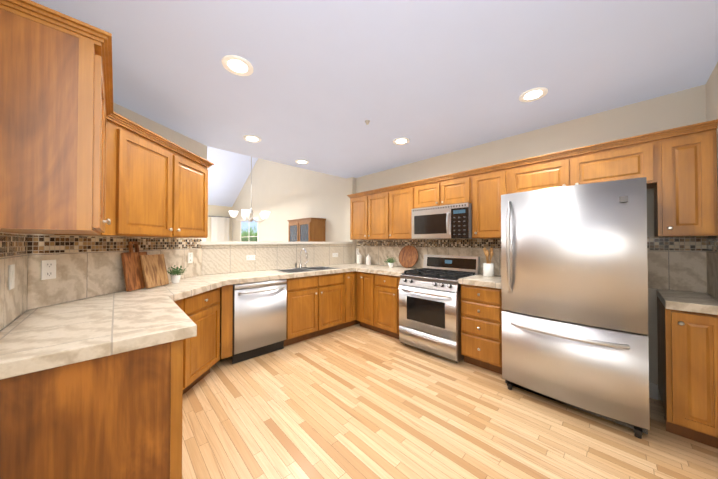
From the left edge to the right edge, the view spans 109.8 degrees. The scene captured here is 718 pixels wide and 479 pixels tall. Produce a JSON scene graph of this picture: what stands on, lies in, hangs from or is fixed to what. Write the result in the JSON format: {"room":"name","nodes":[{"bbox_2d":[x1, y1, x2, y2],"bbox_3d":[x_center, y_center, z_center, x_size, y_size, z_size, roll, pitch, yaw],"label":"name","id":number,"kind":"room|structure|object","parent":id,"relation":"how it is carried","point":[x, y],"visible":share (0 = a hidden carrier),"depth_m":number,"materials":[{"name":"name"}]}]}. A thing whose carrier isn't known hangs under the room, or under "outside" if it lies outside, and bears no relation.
{"room":"kitchen","nodes":[
{"label":"kitchen","id":0,"kind":"room"},
{"bbox_2d":[24,234,203,312],"bbox_3d":[-1.975,0.284,2.249,0.120,2.130,1.684,0,-1,1],"label":"wall","id":1,"kind":"structure","parent":0,"point":[95,296],"depth_m":1.66,"materials":[{"name":"paint"}]},
{"bbox_2d":[108,108,111,123],"bbox_3d":[-1.547,-0.415,1.305,0.328,0.766,0.460,1,-1,-44],"label":"upper cabinet","id":2,"kind":"object","parent":1,"relation":"attached to","point":[109,109],"depth_m":1.61,"materials":[{"name":"brown wood"}]},
{"bbox_2d":[27,234,201,309],"bbox_3d":[-1.910,0.199,2.248,0.010,0.438,1.572,0,-1,1],"label":"backsplash","id":3,"kind":"structure","parent":1,"relation":"attached to","point":[88,266],"depth_m":1.78,"materials":[{"name":"tile"}]},
{"bbox_2d":[41,260,55,279],"bbox_3d":[-1.913,0.186,1.557,0.008,0.118,0.072,0,-1,1],"label":"electrical outlet","id":4,"kind":"object","parent":3,"relation":"attached to","point":[48,269],"visible":1,"depth_m":1.55,"materials":[{"name":"white plastic"}]},
{"bbox_2d":[188,252,192,262],"bbox_3d":[-1.889,0.205,2.826,0.008,0.118,0.072,0,-1,1],"label":"electrical outlet","id":5,"kind":"object","parent":3,"relation":"attached to","point":[190,257],"visible":1,"depth_m":2.82,"materials":[{"name":"white plastic"}]},
{"bbox_2d":[108,112,131,235],"bbox_3d":[-1.747,-0.411,1.651,0.329,0.766,0.264,1,-1,-44],"label":"upper cabinet","id":6,"kind":"object","parent":1,"relation":"attached to","point":[120,130],"depth_m":1.68,"materials":[{"name":"brown wood"}]},
{"bbox_2d":[113,102,206,159],"bbox_3d":[-1.997,-0.983,2.363,1.277,0.445,1.379,1,-1,-44],"label":"wall","id":7,"kind":"structure","parent":0,"point":[190,144],"depth_m":2.69,"materials":[{"name":"paint"}]},
{"bbox_2d":[119,121,213,237],"bbox_3d":[-1.760,-0.405,2.161,0.925,0.766,0.925,1,-1,-44],"label":"upper cabinet","id":8,"kind":"object","parent":7,"relation":"attached to","point":[168,182],"depth_m":2.07,"materials":[{"name":"brown wood"}]},
{"bbox_2d":[206,205,231,240],"bbox_3d":[-7.285,-0.187,7.924,6.120,3.200,0.120,1,-1,-44],"label":"wall","id":9,"kind":"structure","parent":0,"point":[215,210],"depth_m":9.68,"materials":[{"name":"paint"}]},
{"bbox_2d":[204,216,229,240],"bbox_3d":[-6.158,0.141,8.854,3.000,2.066,0.095,1,-1,-44],"label":"window curtain","id":10,"kind":"object","parent":9,"relation":"attached to","point":[219,228],"visible":0.25,"depth_m":9.64,"materials":[{"name":"white fabric"}]},
{"bbox_2d":[207,146,257,206],"bbox_3d":[-4.729,-3.260,5.388,6.000,3.828,7.130,1,-1,-44],"label":"vault","id":11,"kind":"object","parent":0,"point":[229,172],"visible":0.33,"depth_m":8.43,"materials":[{"name":"paint"}]},
{"bbox_2d":[229,157,269,221],"bbox_3d":[-2.129,-2.321,4.983,0.760,3.962,0.729,1,-1,-44],"label":"chandelier","id":12,"kind":"object","parent":11,"relation":"hanging from","point":[247,213],"visible":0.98,"depth_m":4.85,"materials":[{"name":"white glass"}]},
{"bbox_2d":[200,241,353,274],"bbox_3d":[-1.087,0.700,3.921,2.520,1.335,0.220,1,-1,-44],"label":"wall","id":13,"kind":"structure","parent":0,"point":[227,242],"depth_m":3.44,"materials":[{"name":"paint"}]},
{"bbox_2d":[202,244,352,274],"bbox_3d":[-1.008,0.255,3.890,2.454,0.363,0.010,1,-1,-44],"label":"backsplash","id":14,"kind":"structure","parent":13,"relation":"attached to","point":[218,259],"depth_m":3.61,"materials":[{"name":"tile"}]},
{"bbox_2d":[246,255,254,260],"bbox_3d":[-1.471,0.247,3.431,0.118,0.072,0.008,1,-1,-44],"label":"electrical outlet","id":15,"kind":"object","parent":14,"relation":"attached to","point":[250,257],"visible":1,"depth_m":3.43,"materials":[{"name":"white plastic"}]},
{"bbox_2d":[31,0,717,178],"bbox_3d":[-0.017,-1.288,2.138,3.920,0.160,4.255,1,-1,-44],"label":"ceiling","id":16,"kind":"structure","parent":0,"point":[324,81],"depth_m":1.77,"materials":[{"name":"paint"}]},
{"bbox_2d":[222,55,252,75],"bbox_3d":[-0.843,-1.205,1.756,0.200,0.012,0.200,1,-1,-44],"label":"recessed light","id":17,"kind":"object","parent":16,"relation":"in","point":[237,65],"visible":1,"depth_m":1.75,"materials":[{"name":"white plastic"}]},
{"bbox_2d":[243,135,260,142],"bbox_3d":[-1.264,-1.191,2.987,0.200,0.012,0.200,1,-1,-44],"label":"recessed light","id":18,"kind":"object","parent":16,"relation":"in","point":[252,138],"visible":1,"depth_m":2.97,"materials":[{"name":"white plastic"}]},
{"bbox_2d":[295,159,308,163],"bbox_3d":[-0.866,-1.182,3.842,0.200,0.012,0.200,1,-1,-44],"label":"recessed light","id":19,"kind":"object","parent":16,"relation":"in","point":[300,161],"visible":1,"depth_m":3.82,"materials":[{"name":"white plastic"}]},
{"bbox_2d":[393,137,409,144],"bbox_3d":[0.512,-1.190,3.059,0.200,0.012,0.200,1,-1,-44],"label":"recessed light","id":20,"kind":"object","parent":16,"relation":"in","point":[401,141],"visible":1,"depth_m":3.05,"materials":[{"name":"white plastic"}]},
{"bbox_2d":[519,87,547,101],"bbox_3d":[1.448,-1.201,2.100,0.200,0.012,0.200,1,-1,-44],"label":"recessed light","id":21,"kind":"object","parent":16,"relation":"in","point":[533,94],"visible":1,"depth_m":2.09,"materials":[{"name":"white plastic"}]},
{"bbox_2d":[182,323,717,478],"bbox_3d":[-3.331,1.427,3.880,6.400,0.120,11.565,1,-1,-44],"label":"floor","id":22,"kind":"structure","parent":0,"point":[356,401],"depth_m":1.81,"materials":[{"name":"brown wood"}]},
{"bbox_2d":[0,338,187,478],"bbox_3d":[-1.220,0.902,1.152,0.608,0.868,0.494,1,-1,-44],"label":"base cabinet","id":23,"kind":"object","parent":22,"relation":"on","point":[117,416],"depth_m":1.00,"materials":[{"name":"brown wood"}]},
{"bbox_2d":[174,286,232,389],"bbox_3d":[-1.646,0.914,2.228,0.837,0.868,0.836,1,-1,-44],"label":"base cabinet","id":24,"kind":"object","parent":22,"relation":"on","point":[205,349],"depth_m":2.41,"materials":[{"name":"brown wood"}]},
{"bbox_2d":[0,287,218,379],"bbox_3d":[-1.328,0.440,1.668,1.140,0.055,1.442,1,-1,-44],"label":"countertop","id":25,"kind":"structure","parent":24,"relation":"on","point":[50,337],"depth_m":1.13,"materials":[{"name":"stone"}]},
{"bbox_2d":[220,279,286,363],"bbox_3d":[-1.301,0.924,3.101,0.604,0.868,0.670,1,-1,-44],"label":"dishwasher","id":26,"kind":"object","parent":22,"relation":"on","point":[259,318],"visible":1,"depth_m":2.88,"materials":[{"name":"silver metal"}]},
{"bbox_2d":[287,217,325,241],"bbox_3d":[-1.233,0.468,5.691,0.477,1.840,1.000,1,-1,-44],"label":"hutch","id":27,"kind":"object","parent":22,"relation":"on","point":[310,229],"visible":0.29,"depth_m":5.45,"materials":[{"name":"brown wood"}]},
{"bbox_2d":[320,272,351,329],"bbox_3d":[-0.360,0.936,4.082,0.221,0.868,0.618,1,-1,-44],"label":"base cabinet","id":28,"kind":"object","parent":22,"relation":"on","point":[335,289],"depth_m":3.69,"materials":[{"name":"brown wood"}]},
{"bbox_2d":[352,271,375,330],"bbox_3d":[0.290,0.934,3.970,0.660,0.868,0.485,1,-1,-44],"label":"base cabinet","id":29,"kind":"object","parent":22,"relation":"on","point":[363,283],"depth_m":3.83,"materials":[{"name":"brown wood"}]},
{"bbox_2d":[28,264,371,310],"bbox_3d":[-0.959,0.456,3.099,3.656,0.055,1.191,1,-1,-44],"label":"countertop","id":30,"kind":"structure","parent":29,"relation":"on","point":[202,282],"depth_m":2.60,"materials":[{"name":"stone"}]},
{"bbox_2d":[121,241,168,291],"bbox_3d":[-1.833,0.216,2.172,0.131,0.398,0.355,0,-1,1],"label":"cutting boards","id":31,"kind":"object","parent":30,"relation":"on","point":[141,270],"visible":0.98,"depth_m":2.12,"materials":[{"name":"brown wood"}]},
{"bbox_2d":[167,265,185,282],"bbox_3d":[-1.782,0.332,2.463,0.161,0.176,0.217,1,-1,-44],"label":"plant","id":32,"kind":"object","parent":30,"relation":"on","point":[175,278],"visible":1,"depth_m":2.43,"materials":[{"name":"green plant"}]},
{"bbox_2d":[293,249,307,268],"bbox_3d":[-0.822,0.283,3.761,0.244,0.296,0.208,1,-1,-44],"label":"faucet","id":33,"kind":"object","parent":30,"relation":"on","point":[300,265],"visible":1,"depth_m":3.79,"materials":[{"name":"silver metal"}]},
{"bbox_2d":[272,266,340,272],"bbox_3d":[-0.743,0.518,3.660,0.880,0.174,0.465,1,-1,-44],"label":"double-bowl sink","id":34,"kind":"object","parent":30,"relation":"in","point":[318,268],"visible":0.31,"depth_m":3.70,"materials":[{"name":"silver metal"}]},
{"bbox_2d":[328,263,367,266],"bbox_3d":[-0.120,0.469,4.245,0.857,0.055,0.420,1,-1,-44],"label":"countertop","id":35,"kind":"structure","parent":29,"relation":"on","point":[352,264],"depth_m":4.29,"materials":[{"name":"stone"}]},
{"bbox_2d":[356,253,361,263],"bbox_3d":[0.005,0.342,4.579,0.104,0.204,0.102,1,-1,-44],"label":"canister","id":36,"kind":"object","parent":35,"relation":"on","point":[359,259],"depth_m":4.54,"materials":[{"name":"white ceramic"}]},
{"bbox_2d":[366,254,370,264],"bbox_3d":[0.164,0.351,4.413,0.096,0.181,0.095,1,-1,-44],"label":"canister","id":37,"kind":"object","parent":35,"relation":"on","point":[368,258],"depth_m":4.37,"materials":[{"name":"white ceramic"}]},
{"bbox_2d":[356,264,418,276],"bbox_3d":[0.383,0.463,3.723,0.857,0.055,0.851,1,-1,-44],"label":"countertop","id":38,"kind":"structure","parent":29,"relation":"on","point":[376,269],"depth_m":3.65,"materials":[{"name":"stone"}]},
{"bbox_2d":[384,256,398,267],"bbox_3d":[0.477,0.347,3.900,0.241,0.179,0.220,1,-1,-44],"label":"plant","id":39,"kind":"object","parent":38,"relation":"on","point":[391,260],"visible":1,"depth_m":3.87,"materials":[{"name":"green plant"}]},
{"bbox_2d":[399,245,418,267],"bbox_3d":[0.758,0.262,3.875,0.092,0.347,0.350,1,-1,-44],"label":"round board","id":40,"kind":"object","parent":38,"relation":"on","point":[408,256],"visible":0.96,"depth_m":3.86,"materials":[{"name":"brown wood"}]},
{"bbox_2d":[376,274,399,338],"bbox_3d":[0.580,0.931,3.713,0.598,0.868,0.556,1,-1,-44],"label":"base cabinet","id":41,"kind":"object","parent":22,"relation":"on","point":[387,286],"depth_m":3.49,"materials":[{"name":"brown wood"}]},
{"bbox_2d":[399,255,479,362],"bbox_3d":[0.987,0.787,3.174,0.724,1.145,0.764,1,-1,-44],"label":"gas range","id":42,"kind":"object","parent":22,"relation":"on","point":[430,306],"visible":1,"depth_m":2.97,"materials":[{"name":"metal"}]},
{"bbox_2d":[461,284,502,374],"bbox_3d":[1.469,0.921,2.789,0.598,0.868,0.450,1,-1,-44],"label":"base cabinet","id":43,"kind":"object","parent":22,"relation":"on","point":[481,307],"depth_m":2.58,"materials":[{"name":"brown wood"}]},
{"bbox_2d":[459,274,501,288],"bbox_3d":[1.455,0.452,2.780,0.618,0.055,0.452,1,-1,-44],"label":"countertop","id":44,"kind":"structure","parent":43,"relation":"on","point":[475,280],"depth_m":2.63,"materials":[{"name":"stone"}]},
{"bbox_2d":[483,248,493,276],"bbox_3d":[1.500,0.259,2.922,0.118,0.333,0.118,1,-1,-44],"label":"utensil crock","id":45,"kind":"object","parent":44,"relation":"on","point":[488,268],"visible":1,"depth_m":2.88,"materials":[{"name":"white ceramic"}]},
{"bbox_2d":[501,177,649,438],"bbox_3d":[1.828,0.470,2.196,0.853,1.755,0.876,1,-1,-44],"label":"refrigerator","id":46,"kind":"object","parent":22,"relation":"on","point":[574,272],"visible":1,"depth_m":1.88,"materials":[{"name":"silver metal"}]},
{"bbox_2d":[657,296,717,448],"bbox_3d":[2.393,0.910,1.828,0.598,0.868,0.259,1,-1,-44],"label":"base cabinet","id":47,"kind":"object","parent":22,"relation":"on","point":[687,341],"depth_m":1.65,"materials":[{"name":"brown wood"}]},
{"bbox_2d":[657,289,717,314],"bbox_3d":[2.374,0.441,1.824,0.618,0.055,0.251,1,-1,-44],"label":"countertop","id":48,"kind":"structure","parent":47,"relation":"on","point":[696,302],"depth_m":1.69,"materials":[{"name":"stone"}]},
{"bbox_2d":[232,84,708,399],"bbox_3d":[-1.161,-2.009,6.006,0.220,6.800,11.405,1,-1,-44],"label":"wall","id":49,"kind":"structure","parent":0,"point":[282,193],"depth_m":3.43,"materials":[{"name":"paint"}]},
{"bbox_2d":[240,217,258,241],"bbox_3d":[-3.781,-0.093,8.671,0.030,1.270,1.640,1,-1,-44],"label":"dining room window","id":50,"kind":"structure","parent":49,"relation":"in","point":[249,231],"depth_m":8.66,"materials":[{"name":"white"}]},
{"bbox_2d":[348,192,363,239],"bbox_3d":[0.126,-0.380,4.395,0.328,0.766,0.515,1,-1,-44],"label":"upper cabinet","id":51,"kind":"object","parent":49,"relation":"attached to","point":[356,202],"depth_m":4.33,"materials":[{"name":"brown wood"}]},
{"bbox_2d":[364,188,383,239],"bbox_3d":[0.415,-0.383,4.094,0.328,0.766,0.568,1,-1,-44],"label":"upper cabinet","id":52,"kind":"object","parent":49,"relation":"attached to","point":[373,201],"depth_m":4.04,"materials":[{"name":"brown wood"}]},
{"bbox_2d":[384,184,415,239],"bbox_3d":[0.705,-0.387,3.793,0.328,0.766,0.515,1,-1,-44],"label":"upper cabinet","id":53,"kind":"object","parent":49,"relation":"attached to","point":[399,202],"depth_m":3.68,"materials":[{"name":"brown wood"}]},
{"bbox_2d":[416,180,435,207],"bbox_3d":[1.037,-0.597,3.450,0.328,0.354,0.445,1,-1,-44],"label":"upper cabinet","id":54,"kind":"object","parent":49,"relation":"attached to","point":[425,189],"depth_m":3.37,"materials":[{"name":"brown wood"}]},
{"bbox_2d":[436,172,471,205],"bbox_3d":[1.267,-0.599,3.211,0.328,0.354,0.446,1,-1,-44],"label":"upper cabinet","id":55,"kind":"object","parent":49,"relation":"attached to","point":[457,189],"depth_m":3.08,"materials":[{"name":"brown wood"}]},
{"bbox_2d":[412,203,477,238],"bbox_3d":[1.108,-0.215,3.282,0.451,0.406,0.764,1,-1,-44],"label":"microwave","id":56,"kind":"object","parent":55,"relation":"attached to","point":[452,221],"visible":1,"depth_m":3.10,"materials":[{"name":"silver metal"}]},
{"bbox_2d":[472,164,507,238],"bbox_3d":[1.555,-0.397,2.910,0.328,0.766,0.383,1,-1,-44],"label":"upper cabinet","id":57,"kind":"object","parent":49,"relation":"attached to","point":[488,184],"depth_m":2.80,"materials":[{"name":"brown wood"}]},
{"bbox_2d":[356,236,707,292],"bbox_3d":[1.323,0.211,3.375,0.010,0.438,3.964,1,-1,-44],"label":"backsplash","id":58,"kind":"structure","parent":49,"relation":"attached to","point":[677,263],"depth_m":2.15,"materials":[{"name":"tile"}]},
{"bbox_2d":[508,152,559,193],"bbox_3d":[1.886,-0.608,2.568,0.328,0.351,0.572,1,-1,-44],"label":"upper cabinet","id":59,"kind":"object","parent":49,"relation":"attached to","point":[543,172],"depth_m":2.49,"materials":[{"name":"brown wood"}]},
{"bbox_2d":[560,132,659,188],"bbox_3d":[2.196,-0.612,2.245,0.328,0.351,0.572,1,-1,-44],"label":"upper cabinet","id":60,"kind":"object","parent":49,"relation":"attached to","point":[640,157],"depth_m":2.09,"materials":[{"name":"brown wood"}]},
{"bbox_2d":[649,382,657,399],"bbox_3d":[2.176,1.289,2.471,0.016,0.125,0.973,1,-1,-44],"label":"baseboard","id":61,"kind":"structure","parent":49,"relation":"attached to","point":[653,390],"depth_m":2.13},
{"bbox_2d":[652,120,717,236],"bbox_3d":[2.487,-0.408,1.940,0.328,0.766,0.268,1,-1,-44],"label":"upper cabinet","id":62,"kind":"object","parent":49,"relation":"attached to","point":[686,195],"depth_m":1.82,"materials":[{"name":"brown wood"}]},
{"bbox_2d":[706,62,717,299],"bbox_3d":[1.373,0.052,0.591,3.800,2.555,0.120,1,-1,-44],"label":"wall","id":63,"kind":"structure","parent":0,"point":[712,98],"depth_m":1.81,"materials":[{"name":"paint"}]},
{"bbox_2d":[706,239,717,298],"bbox_3d":[2.470,0.203,1.735,0.608,0.418,0.010,1,-1,-44],"label":"backsplash","id":64,"kind":"structure","parent":63,"relation":"attached to","point":[712,263],"depth_m":1.82,"materials":[{"name":"tile"}]},
{"bbox_3d":[-1.150,0.052,0.561,0.120,2.555,3.335,1,-1,-44],"label":"wall","id":65,"kind":"structure","parent":0,"visible":0},
{"bbox_2d":[0,232,27,329],"bbox_3d":[-1.595,0.186,1.116,0.010,0.438,0.944,1,-1,-44],"label":"backsplash","id":66,"kind":"structure","parent":65,"relation":"attached to","point":[13,250],"depth_m":1.26,"materials":[{"name":"tile"}]},
{"bbox_2d":[8,264,14,289],"bbox_3d":[-1.690,0.182,1.230,0.009,0.118,0.072,1,-1,-44],"label":"light switch","id":67,"kind":"object","parent":66,"relation":"attached to","point":[11,279],"visible":0.96,"depth_m":1.22,"materials":[{"name":"white plastic"}]},
{"bbox_2d":[0,0,107,235],"bbox_3d":[-1.313,-0.418,1.061,0.328,0.766,0.464,1,-1,-44],"label":"upper cabinet","id":68,"kind":"object","parent":65,"relation":"attached to","point":[79,156],"depth_m":0.92,"materials":[{"name":"brown wood"}]}
]}

